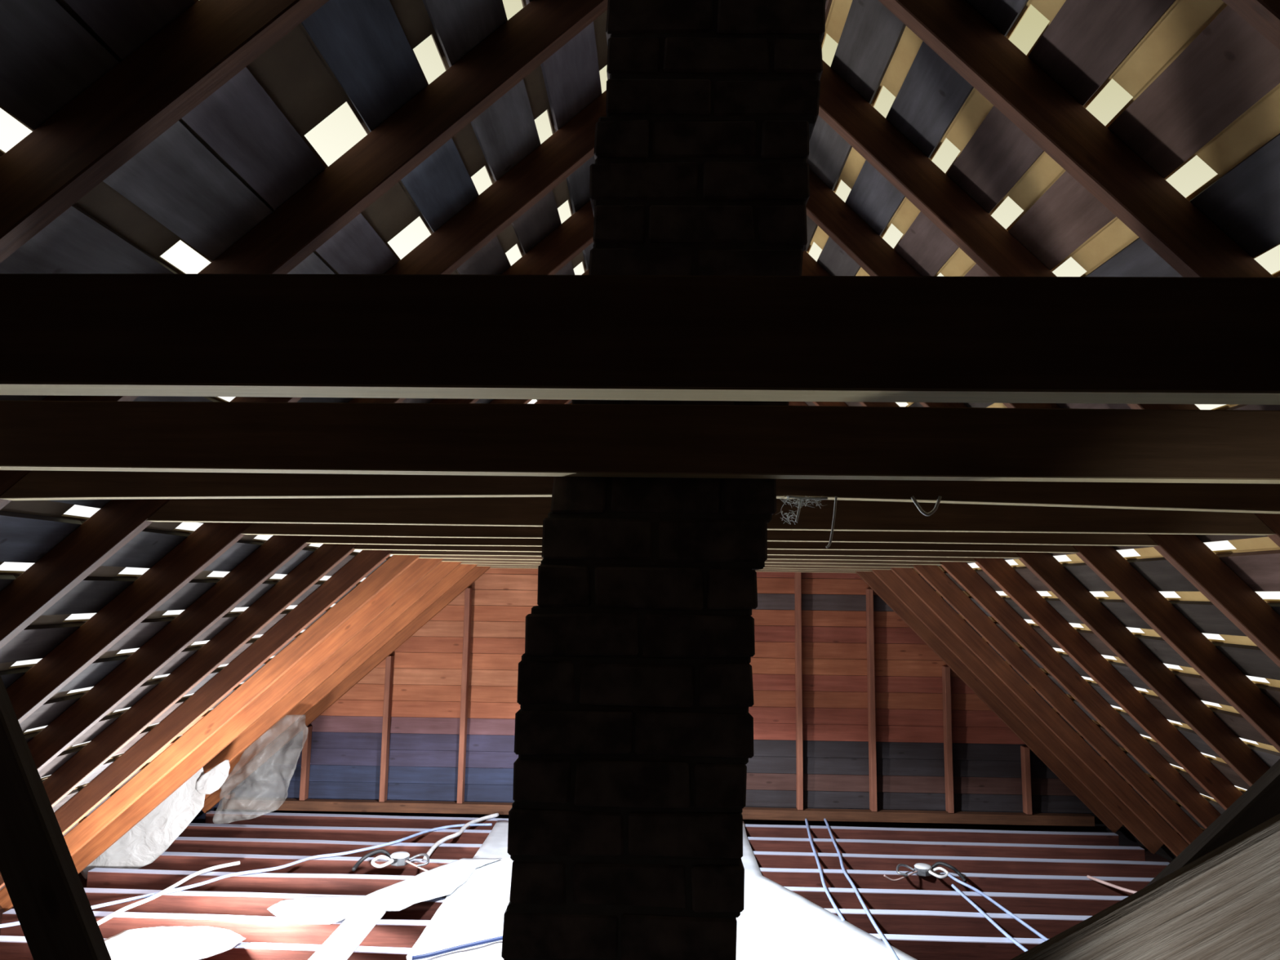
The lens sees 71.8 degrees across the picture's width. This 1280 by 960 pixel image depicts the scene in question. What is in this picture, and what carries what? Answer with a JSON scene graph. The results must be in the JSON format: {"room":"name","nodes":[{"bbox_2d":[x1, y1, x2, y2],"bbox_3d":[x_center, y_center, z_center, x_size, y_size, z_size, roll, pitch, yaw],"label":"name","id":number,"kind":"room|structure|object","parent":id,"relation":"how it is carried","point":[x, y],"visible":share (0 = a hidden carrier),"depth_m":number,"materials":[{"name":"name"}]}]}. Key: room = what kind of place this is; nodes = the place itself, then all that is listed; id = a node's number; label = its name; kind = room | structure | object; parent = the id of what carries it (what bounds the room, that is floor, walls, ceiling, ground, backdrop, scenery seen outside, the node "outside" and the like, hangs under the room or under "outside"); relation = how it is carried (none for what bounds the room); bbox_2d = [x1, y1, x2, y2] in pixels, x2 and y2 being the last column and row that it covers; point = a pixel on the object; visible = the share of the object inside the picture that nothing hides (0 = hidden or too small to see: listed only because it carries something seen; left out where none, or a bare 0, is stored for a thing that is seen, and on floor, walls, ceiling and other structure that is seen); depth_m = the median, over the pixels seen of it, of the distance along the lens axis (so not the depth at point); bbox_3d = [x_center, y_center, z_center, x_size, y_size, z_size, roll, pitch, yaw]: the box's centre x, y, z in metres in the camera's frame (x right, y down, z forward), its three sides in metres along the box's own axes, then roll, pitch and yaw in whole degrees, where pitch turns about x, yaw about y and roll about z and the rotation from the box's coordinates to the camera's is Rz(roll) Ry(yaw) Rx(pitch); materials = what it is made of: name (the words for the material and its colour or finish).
{"room":"damaged room","nodes":[
{"label":"damaged room","id":0,"kind":"room"},
{"bbox_2d":[0,0,607,909],"bbox_3d":[-2.075,0.558,3.446,4.758,4.272,10.130,1,-7,1],"label":"ceiling","id":1,"kind":"structure","parent":0,"point":[241,153],"depth_m":2.05,"materials":[{"name":"brown wood"}]},
{"bbox_2d":[0,675,111,959],"bbox_3d":[-0.655,0.903,1.181,1.323,2.460,0.032,1,-7,1],"label":"diagonal brace","id":2,"kind":"object","parent":1,"relation":"attached to","point":[51,905],"visible":1,"depth_m":1.22,"materials":[{"name":"brown wood"}]},
{"bbox_2d":[80,760,230,879],"bbox_3d":[-3.477,2.415,6.378,1.079,0.907,0.096,0,-7,5],"label":"sheet","id":3,"kind":"object","parent":1,"relation":"hanging from","point":[155,833],"visible":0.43,"depth_m":6.37,"materials":[{"name":"grey plastic"}]},
{"bbox_2d":[0,0,328,262],"bbox_3d":[-1.920,0.209,1.465,4.327,3.961,0.052,1,-7,2],"label":"rafter","id":4,"kind":"object","parent":1,"relation":"attached to","point":[144,95],"visible":1,"depth_m":1.52,"materials":[{"name":"brown wood"}]},
{"bbox_2d":[0,400,1279,484],"bbox_3d":[0.156,-0.062,1.444,3.344,0.113,0.053,1,-7,2],"label":"tie","id":5,"kind":"object","parent":4,"relation":"attached to","point":[474,439],"visible":1,"depth_m":1.42,"materials":[{"name":"brown wood"}]},
{"bbox_2d":[71,558,444,873],"bbox_3d":[-1.820,0.815,6.305,4.327,3.960,0.052,1,-7,2],"label":"rafter","id":6,"kind":"object","parent":1,"relation":"attached to","point":[388,596],"visible":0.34,"depth_m":6.21,"materials":[{"name":"brown wood"}]},
{"bbox_2d":[440,558,914,567],"bbox_3d":[0.255,0.547,6.285,3.344,0.108,0.054,1,-7,2],"label":"tie","id":7,"kind":"object","parent":6,"relation":"attached to","point":[444,559],"visible":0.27,"depth_m":6.23,"materials":[{"name":"brown wood"}]},
{"bbox_2d":[0,399,571,888],"bbox_3d":[-1.845,0.664,5.096,4.327,3.961,0.051,1,-7,2],"label":"rafter","id":8,"kind":"object","parent":1,"relation":"attached to","point":[342,581],"visible":0.48,"depth_m":5.03,"materials":[{"name":"brown wood"}]},
{"bbox_2d":[389,550,976,561],"bbox_3d":[0.230,0.396,5.074,3.345,0.107,0.054,1,-7,2],"label":"tie","id":9,"kind":"object","parent":8,"relation":"attached to","point":[394,552],"visible":0.26,"depth_m":5.03,"materials":[{"name":"brown wood"}]},
{"bbox_2d":[0,402,572,911],"bbox_3d":[-1.832,0.740,5.702,4.328,3.961,0.054,1,-7,2],"label":"rafter","id":10,"kind":"object","parent":1,"relation":"attached to","point":[260,681],"visible":0.5,"depth_m":5.62,"materials":[{"name":"brown wood"}]},
{"bbox_2d":[417,555,942,564],"bbox_3d":[0.243,0.471,5.679,3.342,0.108,0.054,1,-7,2],"label":"tie","id":11,"kind":"object","parent":10,"relation":"attached to","point":[460,557],"visible":0.24,"depth_m":5.63,"materials":[{"name":"brown wood"}]},
{"bbox_2d":[42,399,532,807],"bbox_3d":[-1.857,0.588,4.490,4.327,3.960,0.051,1,-7,2],"label":"rafter","id":12,"kind":"object","parent":1,"relation":"attached to","point":[226,642],"visible":0.45,"depth_m":4.43,"materials":[{"name":"brown wood"}]},
{"bbox_2d":[353,544,1020,558],"bbox_3d":[0.218,0.320,4.470,3.344,0.106,0.054,1,-7,2],"label":"tie","id":13,"kind":"object","parent":12,"relation":"attached to","point":[366,547],"visible":0.32,"depth_m":4.42,"materials":[{"name":"brown wood"}]},
{"bbox_2d":[5,200,594,724],"bbox_3d":[-1.883,0.436,3.280,4.327,3.960,0.051,1,-7,2],"label":"rafter","id":14,"kind":"object","parent":1,"relation":"attached to","point":[210,540],"visible":0.34,"depth_m":3.26,"materials":[{"name":"brown wood"}]},
{"bbox_2d":[240,523,1158,546],"bbox_3d":[0.193,0.169,3.259,3.345,0.107,0.054,1,-7,2],"label":"tie","id":15,"kind":"object","parent":14,"relation":"attached to","point":[273,529],"visible":0.36,"depth_m":3.22,"materials":[{"name":"brown wood"}]},
{"bbox_2d":[0,89,606,648],"bbox_3d":[-1.895,0.361,2.676,4.327,3.960,0.052,1,-7,2],"label":"rafter","id":16,"kind":"object","parent":1,"relation":"attached to","point":[37,588],"visible":0.39,"depth_m":2.75,"materials":[{"name":"brown wood"}]},
{"bbox_2d":[146,497,1275,535],"bbox_3d":[0.180,0.092,2.652,3.342,0.107,0.053,1,-7,2],"label":"tie","id":17,"kind":"object","parent":16,"relation":"attached to","point":[851,515],"visible":0.48,"depth_m":2.62,"materials":[{"name":"brown wood"}]},
{"bbox_2d":[0,0,608,510],"bbox_3d":[-1.908,0.284,2.070,4.327,3.960,0.052,1,-7,2],"label":"rafter","id":18,"kind":"object","parent":1,"relation":"attached to","point":[332,199],"visible":0.59,"depth_m":2.15,"materials":[{"name":"brown wood"}]},
{"bbox_2d":[26,268,589,771],"bbox_3d":[-1.870,0.512,3.887,4.328,3.960,0.054,1,-7,2],"label":"rafter","id":19,"kind":"object","parent":1,"relation":"attached to","point":[277,551],"visible":0.35,"depth_m":3.85,"materials":[{"name":"brown wood"}]},
{"bbox_2d":[306,535,1078,553],"bbox_3d":[0.205,0.244,3.864,3.344,0.109,0.054,1,-7,2],"label":"tie","id":20,"kind":"object","parent":19,"relation":"attached to","point":[315,539],"visible":0.3,"depth_m":3.82,"materials":[{"name":"brown wood"}]},
{"bbox_2d":[203,561,462,773],"bbox_3d":[-1.807,0.891,6.912,4.327,3.960,0.055,1,-7,2],"label":"rafter","id":21,"kind":"object","parent":1,"relation":"attached to","point":[420,589],"visible":0.23,"depth_m":6.84,"materials":[{"name":"brown wood"}]},
{"bbox_2d":[460,561,891,569],"bbox_3d":[0.268,0.623,6.889,3.344,0.108,0.056,1,-7,2],"label":"tie","id":22,"kind":"object","parent":21,"relation":"attached to","point":[462,562],"visible":0.23,"depth_m":6.83,"materials":[{"name":"brown wood"}]},
{"bbox_2d":[204,564,477,799],"bbox_3d":[-1.795,0.967,7.515,4.328,3.961,0.050,1,-7,2],"label":"rafter","id":23,"kind":"object","parent":1,"relation":"attached to","point":[461,571],"visible":0.23,"depth_m":7.43,"materials":[{"name":"brown wood"}]},
{"bbox_2d":[476,564,872,571],"bbox_3d":[0.280,0.699,7.495,3.343,0.107,0.055,1,-7,2],"label":"tie","id":24,"kind":"object","parent":23,"relation":"attached to","point":[477,565],"visible":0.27,"depth_m":7.44,"materials":[{"name":"brown wood"}]},
{"bbox_2d":[201,565,490,813],"bbox_3d":[-1.782,1.042,8.122,4.327,3.960,0.054,1,-7,2],"label":"rafter","id":25,"kind":"object","parent":1,"relation":"attached to","point":[394,643],"visible":0.33,"depth_m":8.02,"materials":[{"name":"brown wood"}]},
{"bbox_2d":[489,566,856,573],"bbox_3d":[0.293,0.775,8.100,3.347,0.108,0.054,1,-7,2],"label":"tie","id":26,"kind":"object","parent":25,"relation":"attached to","point":[771,571],"visible":0.18,"depth_m":8.04,"materials":[{"name":"brown wood"}]},
{"bbox_3d":[-1.894,0.135,0.858,5.808,0.122,0.054,-41,-6,-3],"label":"rafter","id":27,"kind":"object","parent":1,"relation":"attached to","visible":0},
{"bbox_2d":[0,273,1279,404],"bbox_3d":[0.142,-0.133,0.839,3.351,0.110,0.054,1,-7,2],"label":"tie","id":28,"kind":"object","parent":27,"relation":"attached to","point":[875,339],"visible":1,"depth_m":0.82,"materials":[{"name":"brown wood"}]},
{"bbox_2d":[0,835,1171,932],"bbox_3d":[0.017,2.593,3.123,9.151,0.032,10.280,1,-7,1],"label":"floor","id":29,"kind":"structure","parent":0,"point":[1149,856],"depth_m":7.41,"materials":[{"name":"brown wood"}]},
{"bbox_2d":[0,935,411,959],"bbox_3d":[0.054,2.699,4.853,7.892,0.156,0.087,1,-7,2],"label":"joist","id":30,"kind":"object","parent":29,"relation":"on","point":[11,948],"visible":0.26,"depth_m":4.91,"materials":[{"name":"brown wood"}]},
{"bbox_2d":[103,925,245,959],"bbox_3d":[-2.610,2.546,4.792,0.784,0.015,0.702,1,-7,1],"label":"insulation","id":31,"kind":"object","parent":30,"relation":"on","point":[177,942],"visible":0.91,"depth_m":4.89},
{"bbox_2d":[951,884,1027,951],"bbox_3d":[2.168,2.686,5.311,0.038,0.041,1.462,1,-7,-2],"label":"cable","id":32,"kind":"object","parent":30,"relation":"on","point":[953,886],"visible":0.89,"depth_m":5.43,"materials":[{"name":"white plastic"}]},
{"bbox_2d":[0,908,1044,959],"bbox_3d":[0.063,2.750,5.256,7.892,0.156,0.087,1,-7,2],"label":"joist","id":33,"kind":"object","parent":29,"relation":"on","point":[255,929],"visible":0.3,"depth_m":5.29,"materials":[{"name":"brown wood"}]},
{"bbox_2d":[97,861,239,925],"bbox_3d":[-3.088,2.671,5.743,0.140,0.026,1.316,-1,-7,14],"label":"cable","id":34,"kind":"object","parent":33,"relation":"on","point":[237,863],"visible":0.89,"depth_m":5.72,"materials":[{"name":"white plastic"}]},
{"bbox_2d":[267,896,388,924],"bbox_3d":[-1.936,2.630,5.423,0.693,0.015,0.480,1,-7,1],"label":"plastic sheet","id":35,"kind":"object","parent":33,"relation":"on","point":[308,909],"visible":1,"depth_m":5.41,"materials":[{"name":"white plastic"}]},
{"bbox_2d":[947,873,1048,941],"bbox_3d":[2.322,2.713,5.551,0.092,0.051,1.387,2,-7,-9],"label":"cable","id":36,"kind":"object","parent":33,"relation":"on","point":[949,875],"visible":0.84,"depth_m":5.67,"materials":[{"name":"white plastic"}]},
{"bbox_2d":[84,888,1092,938],"bbox_3d":[0.071,2.801,5.660,7.892,0.156,0.086,1,-7,2],"label":"joist","id":37,"kind":"object","parent":29,"relation":"on","point":[921,922],"visible":0.23,"depth_m":5.64,"materials":[{"name":"brown wood"}]},
{"bbox_2d":[406,820,917,959],"bbox_3d":[0.434,2.700,5.576,3.399,0.016,4.346,1,-7,1],"label":"sheet","id":38,"kind":"object","parent":37,"relation":"on","point":[775,922],"visible":0.26,"depth_m":5.32,"materials":[{"name":"white plastic"}]},
{"bbox_2d":[352,857,502,911],"bbox_3d":[-1.377,2.706,5.939,0.445,0.014,1.354,-3,-8,28],"label":"insulation","id":39,"kind":"object","parent":38,"relation":"on","point":[438,882],"visible":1,"depth_m":5.89},
{"bbox_2d":[411,935,502,959],"bbox_3d":[-0.852,2.577,4.940,0.868,0.022,0.032,6,-9,-34],"label":"cable","id":40,"kind":"object","parent":38,"relation":"on","point":[499,938],"visible":0.7,"depth_m":4.83,"materials":[{"name":"blue plastic"}]},
{"bbox_2d":[823,818,899,959],"bbox_3d":[1.495,2.813,6.329,0.077,0.022,3.146,0,-7,4],"label":"cable","id":41,"kind":"object","parent":38,"relation":"on","point":[846,874],"visible":1,"depth_m":5.78,"materials":[{"name":"white plastic"}]},
{"bbox_2d":[86,867,1128,915],"bbox_3d":[0.079,2.851,6.063,7.892,0.158,0.087,1,-7,2],"label":"joist","id":42,"kind":"object","parent":29,"relation":"on","point":[97,877],"visible":0.33,"depth_m":6.03,"materials":[{"name":"brown wood"}]},
{"bbox_2d":[1086,875,1137,893],"bbox_3d":[3.352,2.804,6.052,0.080,0.022,0.628,6,-9,-34],"label":"cable","id":43,"kind":"object","parent":42,"relation":"on","point":[1123,889],"visible":0.58,"depth_m":6.13,"materials":[{"name":"white plastic"}]},
{"bbox_2d":[137,851,1154,896],"bbox_3d":[0.088,2.902,6.467,7.892,0.155,0.088,1,-7,2],"label":"joist","id":44,"kind":"object","parent":29,"relation":"on","point":[184,861],"visible":0.27,"depth_m":6.39,"materials":[{"name":"brown wood"}]},
{"bbox_2d":[351,848,443,871],"bbox_3d":[-1.722,2.750,6.396,0.651,0.116,0.244,1,-7,1],"label":"junction box","id":45,"kind":"object","parent":44,"relation":"on","point":[399,858],"visible":0.94,"depth_m":6.39,"materials":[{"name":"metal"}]},
{"bbox_2d":[883,861,966,882],"bbox_3d":[2.014,2.799,6.332,0.579,0.103,0.217,1,-7,1],"label":"junction box","id":46,"kind":"object","parent":44,"relation":"on","point":[920,868],"visible":1,"depth_m":6.33,"materials":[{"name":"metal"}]},
{"bbox_2d":[204,810,1119,845],"bbox_3d":[0.113,3.053,7.677,7.892,0.155,0.091,1,-7,2],"label":"joist","id":47,"kind":"object","parent":29,"relation":"on","point":[1083,838],"visible":0.37,"depth_m":7.60,"materials":[{"name":"brown wood"}]},
{"bbox_2d":[422,813,498,861],"bbox_3d":[-1.470,2.873,7.175,0.138,0.034,1.356,-1,-7,14],"label":"cable","id":48,"kind":"object","parent":47,"relation":"on","point":[465,826],"visible":0.96,"depth_m":7.16,"materials":[{"name":"white plastic"}]},
{"bbox_2d":[804,817,844,920],"bbox_3d":[1.334,2.845,6.608,0.065,0.022,2.445,0,-7,5],"label":"cable","id":49,"kind":"object","parent":47,"relation":"on","point":[826,891],"visible":1,"depth_m":6.24,"materials":[{"name":"white plastic"}]},
{"bbox_2d":[180,822,1145,861],"bbox_3d":[0.105,3.003,7.275,7.892,0.157,0.088,1,-7,2],"label":"joist","id":50,"kind":"object","parent":29,"relation":"on","point":[193,829],"visible":0.38,"depth_m":7.20,"materials":[{"name":"brown wood"}]},
{"bbox_2d":[0,822,492,928],"bbox_3d":[-2.580,2.757,6.340,3.539,0.022,0.209,8,-10,-44],"label":"cable","id":51,"kind":"object","parent":50,"relation":"on","point":[131,899],"visible":0.91,"depth_m":6.21,"materials":[{"name":"white plastic"}]},
{"bbox_2d":[501,0,826,959],"bbox_3d":[0.074,0.359,1.641,0.635,4.043,0.401,1,-7,1],"label":"chimney","id":52,"kind":"object","parent":29,"relation":"on","point":[633,735],"visible":0.77,"depth_m":1.47,"materials":[{"name":"brick"}]},
{"bbox_2d":[164,836,1169,877],"bbox_3d":[0.096,2.952,6.870,7.892,0.156,0.092,1,-7,2],"label":"joist","id":53,"kind":"object","parent":29,"relation":"on","point":[777,860],"visible":0.37,"depth_m":6.79,"materials":[{"name":"brown wood"}]},
{"bbox_3d":[-0.029,2.194,0.818,7.892,0.156,0.086,1,-7,2],"label":"joist","id":54,"kind":"object","parent":29,"relation":"on","visible":0},
{"bbox_2d":[1010,813,1279,959],"bbox_3d":[-0.264,0.968,0.905,4.070,2.264,0.030,1,-7,1],"label":"beam","id":55,"kind":"structure","parent":54,"relation":"on","point":[1224,904],"depth_m":0.94,"materials":[{"name":"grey wood"}]},
{"bbox_3d":[0.046,2.649,4.450,7.892,0.156,0.087,1,-7,2],"label":"joist","id":56,"kind":"object","parent":29,"relation":"on","visible":0},
{"bbox_2d":[307,902,391,959],"bbox_3d":[-1.663,2.550,4.681,0.192,0.025,1.750,1,-7,1],"label":"plank","id":57,"kind":"object","parent":56,"relation":"on","point":[343,942],"visible":0.98,"depth_m":5.04,"materials":[{"name":"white wood"}]},
{"bbox_2d":[191,568,1140,845],"bbox_3d":[0.127,1.112,8.204,8.760,4.232,0.040,1,-7,1],"label":"wall","id":58,"kind":"structure","parent":0,"point":[345,756],"depth_m":8.06,"materials":[{"name":"brown wood"}]},
{"bbox_2d":[222,797,512,814],"bbox_3d":[-2.432,2.909,7.778,2.619,0.088,0.441,1,-7,1],"label":"plate","id":59,"kind":"object","parent":58,"relation":"attached to","point":[233,803],"depth_m":7.91,"materials":[{"name":"brown wood"}]},
{"bbox_2d":[225,792,235,799],"bbox_3d":[-3.706,2.853,7.995,0.048,0.039,0.090,1,-7,1],"label":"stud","id":60,"kind":"object","parent":59,"relation":"on","point":[230,795],"visible":0.98,"depth_m":7.96,"materials":[{"name":"brown wood"}]},
{"bbox_2d":[298,725,312,800],"bbox_3d":[-3.029,2.562,8.018,0.048,0.642,0.091,1,-7,1],"label":"stud","id":61,"kind":"object","parent":59,"relation":"on","point":[307,731],"visible":0.99,"depth_m":7.99,"materials":[{"name":"brown wood"}]},
{"bbox_2d":[378,655,394,802],"bbox_3d":[-2.305,2.251,8.042,0.050,1.286,0.092,1,-7,1],"label":"stud","id":62,"kind":"object","parent":59,"relation":"on","point":[389,660],"visible":0.98,"depth_m":8.01,"materials":[{"name":"brown wood"}]},
{"bbox_2d":[457,587,471,803],"bbox_3d":[-1.599,1.947,8.065,0.049,1.914,0.092,1,-7,1],"label":"stud","id":63,"kind":"object","parent":59,"relation":"on","point":[468,593],"visible":1,"depth_m":8.03,"materials":[{"name":"brown wood"}]},
{"bbox_2d":[742,807,1094,826],"bbox_3d":[2.430,2.964,7.668,3.101,0.088,0.442,1,-7,1],"label":"plate","id":64,"kind":"object","parent":58,"relation":"attached to","point":[748,813],"depth_m":7.81,"materials":[{"name":"brown wood"}]},
{"bbox_2d":[794,572,803,810],"bbox_3d":[1.442,1.632,8.041,0.051,2.618,0.091,1,-7,1],"label":"stud","id":65,"kind":"object","parent":64,"relation":"on","point":[797,575],"visible":0.72,"depth_m":7.97,"materials":[{"name":"brown wood"}]},
{"bbox_2d":[866,588,877,811],"bbox_3d":[2.089,1.968,7.987,0.049,1.956,0.092,1,-7,1],"label":"stud","id":66,"kind":"object","parent":64,"relation":"on","point":[869,592],"visible":0.99,"depth_m":7.95,"materials":[{"name":"brown wood"}]},
{"bbox_2d":[942,666,954,813],"bbox_3d":[2.760,2.315,7.928,0.051,1.270,0.091,1,-7,1],"label":"stud","id":67,"kind":"object","parent":64,"relation":"on","point":[946,682],"visible":1,"depth_m":7.90,"materials":[{"name":"brown wood"}]},
{"bbox_2d":[1020,745,1032,814],"bbox_3d":[3.437,2.667,7.871,0.048,0.577,0.090,1,-7,1],"label":"stud","id":68,"kind":"object","parent":64,"relation":"on","point":[1024,750],"visible":1,"depth_m":7.84,"materials":[{"name":"brown wood"}]},
{"bbox_2d":[804,0,1279,861],"bbox_3d":[2.408,0.617,3.345,4.213,4.288,10.130,1,-7,1],"label":"ceiling","id":69,"kind":"structure","parent":0,"point":[1202,82],"depth_m":2.45,"materials":[{"name":"brown wood"}]},
{"bbox_2d":[855,571,1123,833],"bbox_3d":[2.322,1.083,8.004,3.830,3.971,0.053,1,-7,2],"label":"rafter","id":70,"kind":"object","parent":69,"relation":"attached to","point":[1055,766],"visible":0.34,"depth_m":7.85,"materials":[{"name":"brown wood"}]},
{"bbox_2d":[788,401,1221,828],"bbox_3d":[2.272,0.779,5.583,3.830,3.971,0.052,1,-7,2],"label":"rafter","id":71,"kind":"object","parent":69,"relation":"attached to","point":[962,572],"visible":0.47,"depth_m":5.48,"materials":[{"name":"brown wood"}]},
{"bbox_2d":[871,569,1163,853],"bbox_3d":[2.310,1.007,7.399,3.830,3.971,0.051,1,-7,2],"label":"rafter","id":72,"kind":"object","parent":69,"relation":"attached to","point":[1073,763],"visible":0.48,"depth_m":7.24,"materials":[{"name":"brown wood"}]},
{"bbox_2d":[812,401,1242,810],"bbox_3d":[2.260,0.704,4.978,3.830,3.971,0.055,1,-7,2],"label":"rafter","id":73,"kind":"object","parent":69,"relation":"attached to","point":[1101,671],"visible":0.37,"depth_m":4.90,"materials":[{"name":"brown wood"}]},
{"bbox_2d":[889,567,1188,856],"bbox_3d":[2.297,0.931,6.794,3.830,3.971,0.051,1,-7,2],"label":"rafter","id":74,"kind":"object","parent":69,"relation":"attached to","point":[944,611],"visible":0.48,"depth_m":6.65,"materials":[{"name":"brown wood"}]},
{"bbox_2d":[801,249,1279,752],"bbox_3d":[2.234,0.551,3.767,3.831,3.970,0.053,1,-7,2],"label":"rafter","id":75,"kind":"object","parent":69,"relation":"attached to","point":[1197,651],"visible":0.34,"depth_m":3.73,"materials":[{"name":"brown wood"}]},
{"bbox_2d":[805,168,1279,667],"bbox_3d":[2.222,0.476,3.163,3.830,3.971,0.053,1,-7,2],"label":"rafter","id":76,"kind":"object","parent":69,"relation":"attached to","point":[1187,553],"visible":0.3,"depth_m":3.18,"materials":[{"name":"brown wood"}]},
{"bbox_2d":[818,59,1279,546],"bbox_3d":[2.209,0.400,2.557,3.830,3.971,0.052,1,-7,2],"label":"rafter","id":77,"kind":"object","parent":69,"relation":"attached to","point":[988,243],"visible":0.37,"depth_m":2.74,"materials":[{"name":"brown wood"}]},
{"bbox_2d":[912,564,1203,844],"bbox_3d":[2.285,0.855,6.189,3.830,3.971,0.050,1,-7,2],"label":"rafter","id":78,"kind":"object","parent":69,"relation":"attached to","point":[1002,644],"visible":0.47,"depth_m":6.07,"materials":[{"name":"brown wood"}]},
{"bbox_2d":[857,401,1270,786],"bbox_3d":[2.247,0.628,4.373,3.830,3.971,0.052,1,-7,2],"label":"rafter","id":79,"kind":"object","parent":69,"relation":"attached to","point":[1117,637],"visible":0.34,"depth_m":4.31,"materials":[{"name":"brown wood"}]},
{"bbox_2d":[878,0,1274,277],"bbox_3d":[2.197,0.325,1.953,3.830,3.970,0.051,1,-7,2],"label":"rafter","id":80,"kind":"object","parent":69,"relation":"attached to","point":[1151,207],"visible":0.89,"depth_m":2.11,"materials":[{"name":"brown wood"}]},
{"bbox_2d":[0,470,1279,513],"bbox_3d":[0.171,0.002,2.051,3.339,0.136,0.054,1,-7,2],"label":"tie","id":81,"kind":"object","parent":80,"relation":"attached to","point":[37,485],"visible":0.45,"depth_m":2.04,"materials":[{"name":"brown wood"}]},
{"bbox_2d":[775,495,827,524],"bbox_3d":[0.365,0.068,2.002,0.120,0.067,0.031,1,-7,1],"label":"cobweb","id":82,"kind":"object","parent":81,"relation":"attached to","point":[801,499],"visible":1,"depth_m":2.00},
{"bbox_2d":[825,496,837,548],"bbox_3d":[0.433,0.096,2.002,0.028,0.118,0.005,1,-7,1],"label":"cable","id":83,"kind":"object","parent":81,"relation":"hanging from","point":[836,497],"visible":1,"depth_m":2.00,"materials":[{"name":"grey plastic"}]},
{"bbox_2d":[910,495,942,515],"bbox_3d":[0.648,0.059,2.002,0.070,0.046,0.008,1,-7,1],"label":"cable","id":84,"kind":"object","parent":81,"relation":"attached to","point":[913,498],"visible":1,"depth_m":2.00,"materials":[{"name":"grey plastic"}]},
{"bbox_2d":[1143,759,1279,888],"bbox_3d":[0.310,0.940,1.155,2.695,2.434,0.032,1,-7,1],"label":"diagonal brace","id":85,"kind":"object","parent":69,"relation":"attached to","point":[1260,802],"visible":0.25,"depth_m":1.19,"materials":[{"name":"brown wood"}]},
{"bbox_2d":[1222,0,1279,49],"bbox_3d":[2.184,0.249,1.348,3.830,3.971,0.052,1,-7,2],"label":"rafter","id":86,"kind":"object","parent":69,"relation":"attached to","point":[1264,15],"visible":1,"depth_m":1.51,"materials":[{"name":"brown wood"}]}
]}

